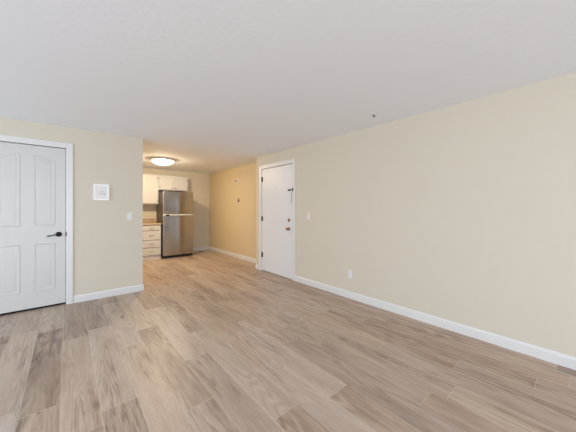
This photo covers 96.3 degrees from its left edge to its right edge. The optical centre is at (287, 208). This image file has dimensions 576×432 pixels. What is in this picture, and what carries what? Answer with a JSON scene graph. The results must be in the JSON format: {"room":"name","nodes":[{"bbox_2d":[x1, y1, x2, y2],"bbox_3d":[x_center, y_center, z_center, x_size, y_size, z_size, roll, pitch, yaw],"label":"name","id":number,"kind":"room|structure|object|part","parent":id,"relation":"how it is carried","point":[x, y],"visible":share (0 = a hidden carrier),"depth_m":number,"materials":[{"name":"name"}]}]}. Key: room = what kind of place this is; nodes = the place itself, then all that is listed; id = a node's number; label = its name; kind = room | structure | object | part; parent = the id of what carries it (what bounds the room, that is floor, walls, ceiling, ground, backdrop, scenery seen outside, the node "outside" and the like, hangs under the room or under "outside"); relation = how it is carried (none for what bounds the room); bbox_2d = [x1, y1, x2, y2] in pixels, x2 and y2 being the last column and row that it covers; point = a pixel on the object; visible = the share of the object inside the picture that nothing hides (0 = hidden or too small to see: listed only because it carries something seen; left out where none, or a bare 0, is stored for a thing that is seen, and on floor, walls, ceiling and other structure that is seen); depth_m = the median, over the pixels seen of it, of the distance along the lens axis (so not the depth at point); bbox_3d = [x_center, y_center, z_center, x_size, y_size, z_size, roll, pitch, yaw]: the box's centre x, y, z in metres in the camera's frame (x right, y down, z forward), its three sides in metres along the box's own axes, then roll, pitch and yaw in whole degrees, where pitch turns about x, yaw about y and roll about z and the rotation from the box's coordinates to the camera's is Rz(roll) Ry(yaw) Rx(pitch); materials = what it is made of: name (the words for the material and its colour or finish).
{"room":"empty living room","nodes":[
{"label":"empty living room","id":0,"kind":"room"},
{"bbox_2d":[0,117,142,302],"bbox_3d":[-4.336,0.102,2.544,5.135,2.440,0.130,0,0,-41],"label":"wall","id":1,"kind":"structure","parent":0,"point":[107,246],"depth_m":3.82,"materials":[{"name":"beige paint"}]},
{"bbox_2d":[0,135,72,314],"bbox_3d":[-3.358,0.209,3.317,0.915,2.225,0.132,0,0,-41],"label":"door","id":2,"kind":"structure","parent":1,"relation":"in","point":[36,182],"depth_m":3.36,"materials":[{"name":"white paint"}]},
{"bbox_3d":[-3.474,0.768,3.201,0.210,0.617,0.004,0,0,-41],"label":"panel","id":3,"kind":"part","parent":2,"relation":"part of","materials":[{"name":"white paint"}]},
{"bbox_3d":[-3.474,-0.233,3.201,0.210,0.925,0.004,0,0,-41],"label":"panel","id":4,"kind":"part","parent":2,"relation":"part of","materials":[{"name":"white paint"}]},
{"bbox_3d":[-3.223,0.768,3.417,0.210,0.617,0.004,0,0,-41],"label":"panel","id":5,"kind":"part","parent":2,"relation":"part of","materials":[{"name":"white paint"}]},
{"bbox_3d":[-3.223,-0.233,3.417,0.210,0.925,0.004,0,0,-41],"label":"panel","id":6,"kind":"part","parent":2,"relation":"part of","materials":[{"name":"white paint"}]},
{"bbox_2d":[94,184,108,199],"bbox_3d":[-2.749,-0.239,3.806,0.187,0.238,0.024,0,0,-41],"label":"wall panel","id":7,"kind":"object","parent":1,"relation":"attached to","point":[101,191],"visible":1,"depth_m":3.80,"materials":[{"name":"white plastic"}]},
{"bbox_2d":[74,284,143,302],"bbox_3d":[-2.704,1.271,3.936,0.873,0.102,0.144,0,0,-41],"label":"baseboard","id":8,"kind":"structure","parent":1,"relation":"attached to","point":[124,290],"depth_m":3.85,"materials":[{"name":"white paint"}]},
{"bbox_2d":[127,212,131,219],"bbox_3d":[-2.481,0.122,4.044,0.072,0.120,0.010,0,0,-41],"label":"light switch","id":9,"kind":"object","parent":1,"relation":"attached to","point":[129,214],"visible":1,"depth_m":4.04,"materials":[{"name":"white plastic"}]},
{"bbox_2d":[143,168,208,247],"bbox_3d":[-3.780,0.102,7.312,3.390,2.440,0.100,0,0,-41],"label":"wall","id":10,"kind":"structure","parent":0,"point":[198,183],"depth_m":8.06,"materials":[{"name":"beige paint"}]},
{"bbox_2d":[143,218,154,222],"bbox_3d":[-4.106,0.332,6.952,0.967,0.109,0.020,0,0,-41],"label":"backsplash","id":11,"kind":"structure","parent":10,"relation":"attached to","point":[149,219],"depth_m":7.16,"materials":[{"name":"beige laminate"}]},
{"bbox_2d":[143,174,157,203],"bbox_3d":[-3.796,-0.518,7.001,0.449,0.800,0.350,0,0,-41],"label":"upper cabinet","id":12,"kind":"object","parent":10,"relation":"attached to","point":[150,181],"visible":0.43,"depth_m":6.91,"materials":[{"name":"white paint"}]},
{"bbox_2d":[158,175,187,191],"bbox_3d":[-3.321,-0.713,7.410,0.796,0.410,0.350,0,0,-41],"label":"upper cabinet","id":13,"kind":"object","parent":10,"relation":"attached to","point":[165,183],"visible":0.98,"depth_m":7.28,"materials":[{"name":"white paint"}]},
{"bbox_3d":[-3.378,-0.709,7.182,0.375,0.358,0.019,0,0,-41],"label":"door","id":14,"kind":"part","parent":13,"relation":"part of","materials":[{"name":"white paint"}]},
{"bbox_3d":[-3.087,-0.709,7.431,0.375,0.358,0.019,0,0,-41],"label":"door","id":15,"kind":"part","parent":13,"relation":"part of","materials":[{"name":"white paint"}]},
{"bbox_2d":[193,246,208,250],"bbox_3d":[-2.830,1.271,8.052,0.756,0.102,0.014,0,0,-41],"label":"baseboard","id":16,"kind":"structure","parent":10,"relation":"attached to","point":[198,248],"depth_m":8.11,"materials":[{"name":"white paint"}]},
{"bbox_2d":[0,250,575,431],"bbox_3d":[-1.689,1.382,1.423,7.890,0.120,11.760,0,0,-41],"label":"floor","id":17,"kind":"structure","parent":0,"point":[212,341],"depth_m":2.11,"materials":[{"name":"brown laminate"}]},
{"bbox_2d":[143,225,160,260],"bbox_3d":[-3.701,0.875,6.867,0.446,0.895,0.675,0,0,-41],"label":"base cabinet","id":18,"kind":"object","parent":17,"relation":"on","point":[151,233],"visible":0.7,"depth_m":6.65,"materials":[{"name":"white paint"}]},
{"bbox_3d":[-3.532,1.111,6.663,0.404,0.190,0.080,0,0,-41],"label":"drawer","id":19,"kind":"part","parent":18,"relation":"part of","materials":[{"name":"white paint"}]},
{"bbox_3d":[-3.532,0.912,6.663,0.404,0.180,0.080,0,0,-41],"label":"drawer","id":20,"kind":"part","parent":18,"relation":"part of","materials":[{"name":"white paint"}]},
{"bbox_3d":[-3.532,0.694,6.663,0.404,0.229,0.080,0,0,-41],"label":"drawer","id":21,"kind":"part","parent":18,"relation":"part of","materials":[{"name":"white paint"}]},
{"bbox_3d":[-3.532,0.503,6.663,0.404,0.123,0.080,0,0,-41],"label":"drawer","id":22,"kind":"part","parent":18,"relation":"part of","materials":[{"name":"white paint"}]},
{"bbox_2d":[157,191,192,258],"bbox_3d":[-3.175,0.429,7.231,0.778,1.786,0.691,0,0,-41],"label":"refrigerator","id":23,"kind":"object","parent":17,"relation":"on","point":[174,209],"visible":0.91,"depth_m":6.95,"materials":[{"name":"grey metal"}]},
{"bbox_3d":[-2.974,-0.148,6.997,0.778,0.604,0.062,0,0,-41],"label":"freezer door","id":24,"kind":"part","parent":23,"relation":"part of","materials":[{"name":"silver metal"}]},
{"bbox_3d":[-2.974,0.721,6.997,0.778,1.053,0.062,0,0,-41],"label":"door","id":25,"kind":"part","parent":23,"relation":"part of","materials":[{"name":"silver metal"}]},
{"bbox_3d":[-4.066,0.875,6.553,0.508,0.895,0.675,0,0,-41],"label":"base cabinet","id":26,"kind":"object","parent":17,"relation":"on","visible":0},
{"bbox_2d":[143,218,161,224],"bbox_3d":[-3.897,0.351,6.710,0.967,0.149,0.659,0,0,-41],"label":"countertop","id":27,"kind":"structure","parent":26,"relation":"on","point":[150,221],"depth_m":7.10,"materials":[{"name":"beige laminate"}]},
{"bbox_2d":[0,0,575,173],"bbox_3d":[-1.689,-1.178,1.423,7.890,0.120,11.760,0,0,-41],"label":"ceiling","id":28,"kind":"structure","parent":0,"point":[207,86],"depth_m":2.02,"materials":[{"name":"white paint"}]},
{"bbox_2d":[151,157,174,165],"bbox_3d":[-2.844,-1.040,5.861,0.492,0.156,0.492,0,0,-41],"label":"ceiling lamp","id":29,"kind":"object","parent":28,"relation":"attached to","point":[161,161],"visible":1,"depth_m":5.71,"materials":[{"name":"white glass"}]},
{"bbox_2d":[209,72,575,356],"bbox_3d":[1.177,0.102,3.818,0.420,2.440,11.660,0,0,-41],"label":"wall","id":30,"kind":"structure","parent":0,"point":[464,213],"depth_m":2.81,"materials":[{"name":"beige paint"}]},
{"bbox_2d":[209,246,255,262],"bbox_3d":[-1.505,1.271,7.100,0.014,0.102,3.186,0,0,-41],"label":"baseboard","id":31,"kind":"structure","parent":30,"relation":"attached to","point":[243,257],"depth_m":7.06,"materials":[{"name":"white paint"}]},
{"bbox_2d":[259,158,294,280],"bbox_3d":[-0.238,0.203,5.146,0.138,2.237,1.153,0,0,-41],"label":"door","id":32,"kind":"structure","parent":30,"relation":"in","point":[276,184],"depth_m":5.11,"materials":[{"name":"paint"}]},
{"bbox_2d":[348,270,351,278],"bbox_3d":[0.916,0.966,3.792,0.009,0.120,0.072,0,0,-41],"label":"power outlet","id":33,"kind":"object","parent":30,"relation":"attached to","point":[349,271],"visible":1,"depth_m":3.79,"materials":[{"name":"white plastic"}]},
{"bbox_2d":[295,275,575,369],"bbox_3d":[2.438,1.271,2.016,0.014,0.102,7.083,0,0,-41],"label":"baseboard","id":34,"kind":"structure","parent":30,"relation":"attached to","point":[558,358],"depth_m":2.72,"materials":[{"name":"white paint"}]}
]}

